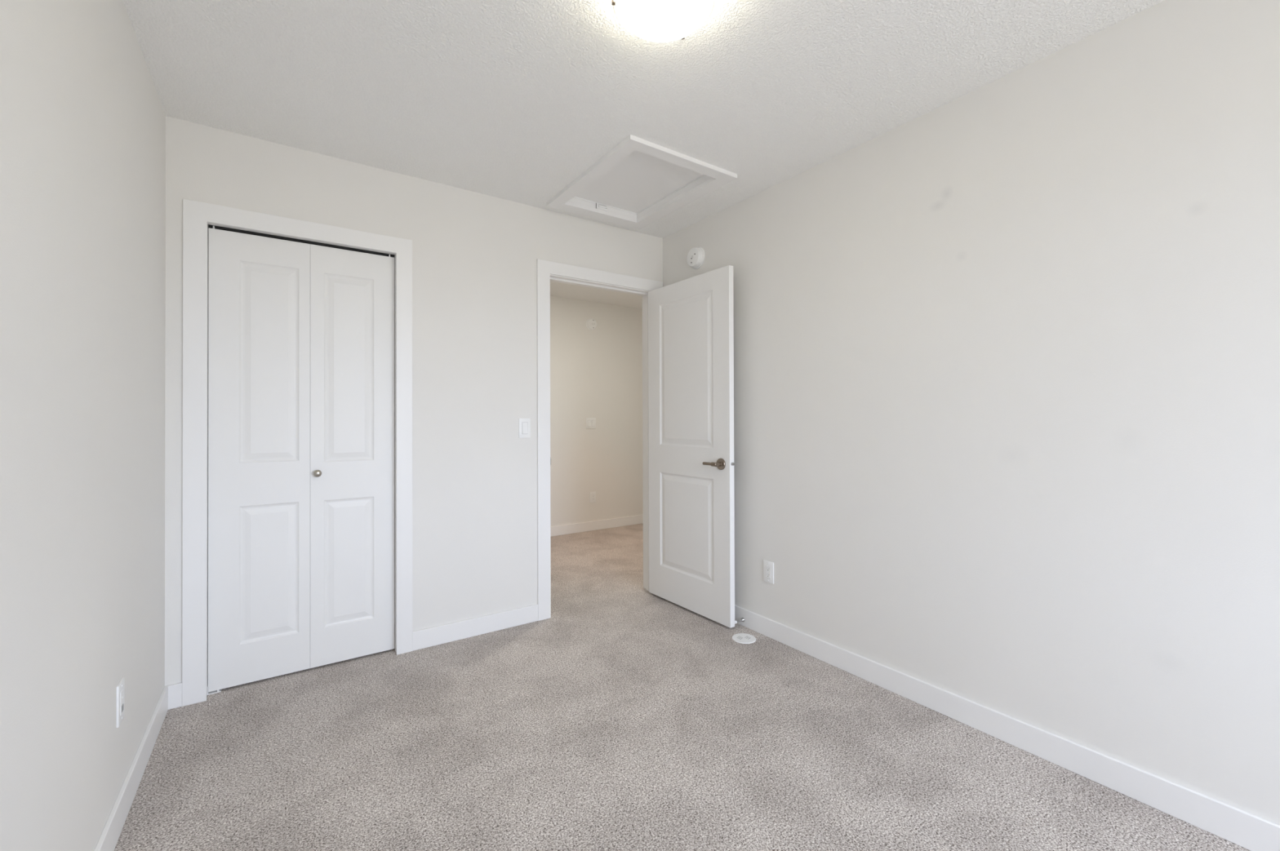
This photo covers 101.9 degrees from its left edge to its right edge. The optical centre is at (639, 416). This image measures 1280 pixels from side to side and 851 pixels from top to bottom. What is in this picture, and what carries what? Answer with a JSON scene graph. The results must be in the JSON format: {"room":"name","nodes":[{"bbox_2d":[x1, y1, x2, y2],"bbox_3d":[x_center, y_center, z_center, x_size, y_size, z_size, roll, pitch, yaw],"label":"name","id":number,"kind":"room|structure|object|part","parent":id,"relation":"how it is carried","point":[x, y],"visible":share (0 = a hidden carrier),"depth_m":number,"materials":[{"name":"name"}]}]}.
{"room":"empty bedroom","nodes":[
{"label":"empty bedroom","id":0,"kind":"room"},
{"bbox_2d":[0,0,165,850],"bbox_3d":[-0.510,-0.034,-0.040,0.115,2.440,5.216,0,0,-35],"label":"wall","id":1,"kind":"structure","parent":0,"point":[82,117],"depth_m":1.21,"materials":[{"name":"paint"}]},
{"bbox_2d":[115,677,124,728],"bbox_3d":[-1.522,0.838,1.524,0.008,0.118,0.069,0,0,-35],"label":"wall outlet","id":2,"kind":"object","parent":1,"relation":"attached to","point":[120,702],"visible":1,"depth_m":1.51,"materials":[{"name":"white plastic"}]},
{"bbox_2d":[93,686,168,850],"bbox_3d":[-0.493,1.138,0.047,0.012,0.097,5.054,0,0,-35],"label":"baseboard","id":3,"kind":"structure","parent":1,"relation":"attached to","point":[109,837],"depth_m":1.61,"materials":[{"name":"white paint"}]},
{"bbox_2d":[164,115,662,686],"bbox_3d":[-0.975,-0.017,2.884,2.688,2.440,0.115,0,0,-35],"label":"wall","id":4,"kind":"structure","parent":0,"point":[475,255],"depth_m":2.78,"materials":[{"name":"paint"}]},
{"bbox_2d":[164,682,182,710],"bbox_3d":[-1.921,1.154,2.139,0.055,0.097,0.012,0,0,-35],"label":"baseboard","id":5,"kind":"structure","parent":4,"relation":"attached to","point":[175,691],"depth_m":2.14,"materials":[{"name":"white paint"}]},
{"bbox_2d":[182,199,412,706],"bbox_3d":[-1.569,0.149,2.461,0.890,2.107,0.128,0,0,-35],"label":"trim","id":6,"kind":"structure","parent":4,"relation":"attached to","point":[197,216],"depth_m":2.20,"materials":[{"name":"white paint"}]},
{"bbox_2d":[208,226,395,692],"bbox_3d":[-1.564,0.181,2.457,0.739,2.022,0.069,0,0,-35],"label":"door","id":7,"kind":"structure","parent":4,"relation":"in","point":[301,335],"depth_m":2.43,"materials":[{"name":"white paint"}]},
{"bbox_3d":[-1.528,0.271,2.461,0.034,0.034,0.035,0,0,-35],"label":"knob","id":8,"kind":"part","parent":7,"relation":"part of","materials":[{"name":"silver metal"}]},
{"bbox_2d":[208,225,394,257],"bbox_3d":[-1.577,-0.827,2.478,0.740,0.008,0.027,0,0,-35],"label":"door track","id":9,"kind":"object","parent":4,"relation":"attached to","point":[210,226],"visible":0.95,"depth_m":2.44,"materials":[{"name":"metal"}]},
{"bbox_2d":[412,604,537,651],"bbox_3d":[-0.884,1.155,2.860,0.690,0.097,0.012,0,0,-35],"label":"baseboard","id":10,"kind":"structure","parent":4,"relation":"attached to","point":[452,632],"depth_m":2.83,"materials":[{"name":"white paint"}]},
{"bbox_2d":[519,418,530,438],"bbox_3d":[-0.669,0.070,3.019,0.070,0.115,0.010,0,0,-35],"label":"light switch","id":11,"kind":"object","parent":4,"relation":"attached to","point":[524,424],"visible":1,"depth_m":3.02,"materials":[{"name":"white plastic"}]},
{"bbox_2d":[537,258,662,621],"bbox_3d":[-0.259,0.138,3.380,0.930,2.131,0.142,0,0,-35],"label":"trim","id":12,"kind":"structure","parent":4,"relation":"attached to","point":[547,271],"depth_m":3.09,"materials":[{"name":"white paint"}]},
{"bbox_3d":[-0.256,0.179,3.378,0.761,2.050,0.034,0,0,-35],"label":"stop molding","id":13,"kind":"part","parent":12,"relation":"part of","materials":[{"name":"white paint"}]},
{"bbox_3d":[-0.295,0.139,3.433,0.930,2.131,0.014,0,0,-35],"label":"hall casing","id":14,"kind":"part","parent":12,"relation":"part of","materials":[{"name":"white paint"}]},
{"bbox_2d":[648,265,734,627],"bbox_3d":[0.295,0.171,3.220,0.148,2.030,0.774,0,0,-36],"label":"door","id":15,"kind":"structure","parent":12,"relation":"attached to","point":[691,321],"depth_m":3.15,"materials":[{"name":"white paint"}]},
{"bbox_3d":[0.401,0.274,2.970,0.025,0.025,0.113,0,0,-36],"label":"lever","id":16,"kind":"part","parent":15,"relation":"part of","materials":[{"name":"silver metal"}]},
{"bbox_3d":[0.441,0.273,2.944,0.054,0.066,0.066,0,0,-36],"label":"handle","id":17,"kind":"part","parent":15,"relation":"part of","materials":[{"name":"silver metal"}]},
{"bbox_2d":[550,295,643,527],"bbox_3d":[-0.720,-0.003,5.464,3.785,2.440,0.115,0,0,-35],"label":"wall","id":18,"kind":"structure","parent":0,"point":[597,373],"depth_m":5.56,"materials":[{"name":"paint"}]},
{"bbox_2d":[586,417,595,428],"bbox_3d":[-0.520,0.076,5.526,0.116,0.115,0.010,0,0,-35],"label":"light switch","id":19,"kind":"object","parent":18,"relation":"attached to","point":[590,422],"visible":1,"depth_m":5.53,"materials":[{"name":"white plastic"}]},
{"bbox_2d":[586,318,596,330],"bbox_3d":[-0.512,-0.978,5.530,0.133,0.133,0.027,0,0,-35],"label":"smoke detector","id":20,"kind":"object","parent":18,"relation":"attached to","point":[591,324],"visible":1,"depth_m":5.52,"materials":[{"name":"white plastic"}]},
{"bbox_2d":[590,491,595,502],"bbox_3d":[-0.501,0.864,5.535,0.070,0.115,0.008,0,0,-35],"label":"wall outlet","id":21,"kind":"object","parent":18,"relation":"attached to","point":[593,495],"visible":1,"depth_m":5.53,"materials":[{"name":"white plastic"}]},
{"bbox_2d":[550,515,643,537],"bbox_3d":[-0.682,1.168,5.404,3.550,0.097,0.012,0,0,-35],"label":"baseboard","id":22,"kind":"structure","parent":18,"relation":"attached to","point":[633,520],"depth_m":5.54,"materials":[{"name":"white paint"}]},
{"bbox_2d":[122,0,1164,309],"bbox_3d":[0.859,-1.326,2.196,4.924,0.160,7.310,0,0,-35],"label":"ceiling","id":23,"kind":"structure","parent":0,"point":[513,100],"depth_m":1.89,"materials":[{"name":"white paint"}]},
{"bbox_2d":[546,134,737,229],"bbox_3d":[-0.021,-1.256,2.842,0.661,0.072,0.877,0,0,-35],"label":"attic hatch","id":24,"kind":"object","parent":23,"relation":"attached to","point":[639,182],"visible":0.94,"depth_m":2.83,"materials":[{"name":"white paint"}]},
{"bbox_3d":[-0.021,-1.284,2.828,0.497,0.016,0.716,0,0,-35],"label":"panel","id":25,"kind":"part","parent":24,"relation":"part of","materials":[{"name":"white paint"}]},
{"bbox_2d":[611,0,715,42],"bbox_3d":[0.068,-1.189,1.488,0.292,0.118,0.295,0,0,-35],"label":"ceiling light","id":26,"kind":"object","parent":23,"relation":"attached to","point":[652,20],"visible":1,"depth_m":1.49,"materials":[{"name":"white glass"}]},
{"bbox_2d":[114,523,1250,850],"bbox_3d":[0.867,1.254,2.182,4.924,0.120,7.310,0,0,-35],"label":"floor","id":27,"kind":"structure","parent":0,"point":[628,717],"depth_m":1.81,"materials":[{"name":"carpet"}]},
{"bbox_2d":[207,685,221,695],"bbox_3d":[-1.855,1.185,2.265,0.046,0.035,0.033,0,0,-35],"label":"pivot bracket","id":28,"kind":"object","parent":27,"relation":"on","point":[218,691],"visible":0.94,"depth_m":2.25,"materials":[{"name":"white metal"}]},
{"bbox_2d":[732,633,755,644],"bbox_3d":[0.560,1.196,2.796,0.127,0.006,0.127,0,0,-35],"label":"floor outlet","id":29,"kind":"object","parent":27,"relation":"in","point":[743,638],"visible":1,"depth_m":2.79,"materials":[{"name":"white plastic"}]},
{"bbox_2d":[662,0,1279,826],"bbox_3d":[1.665,-0.032,1.542,0.115,2.440,5.331,0,0,-35],"label":"wall","id":30,"kind":"structure","parent":0,"point":[1006,356],"depth_m":1.81,"materials":[{"name":"paint"}]},
{"bbox_2d":[687,246,705,269],"bbox_3d":[0.349,-1.006,3.297,0.044,0.140,0.140,0,0,-35],"label":"smoke detector","id":31,"kind":"object","parent":30,"relation":"attached to","point":[695,256],"visible":1,"depth_m":3.27,"materials":[{"name":"white plastic"}]},
{"bbox_2d":[734,617,744,624],"bbox_3d":[0.560,1.163,2.947,0.070,0.025,0.025,0,0,-35],"label":"door stop","id":32,"kind":"object","parent":30,"relation":"attached to","point":[742,620],"visible":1,"depth_m":2.95,"materials":[{"name":"silver metal"}]},
{"bbox_2d":[763,560,773,584],"bbox_3d":[0.698,0.847,2.824,0.008,0.115,0.070,0,0,-35],"label":"wall outlet","id":33,"kind":"object","parent":30,"relation":"attached to","point":[768,566],"visible":1,"depth_m":2.82,"materials":[{"name":"white plastic"}]},
{"bbox_2d":[734,604,1279,850],"bbox_3d":[1.610,1.139,1.508,0.012,0.097,5.053,0,0,-35],"label":"baseboard","id":34,"kind":"structure","parent":30,"relation":"attached to","point":[1250,832],"depth_m":1.78,"materials":[{"name":"white paint"}]}
]}

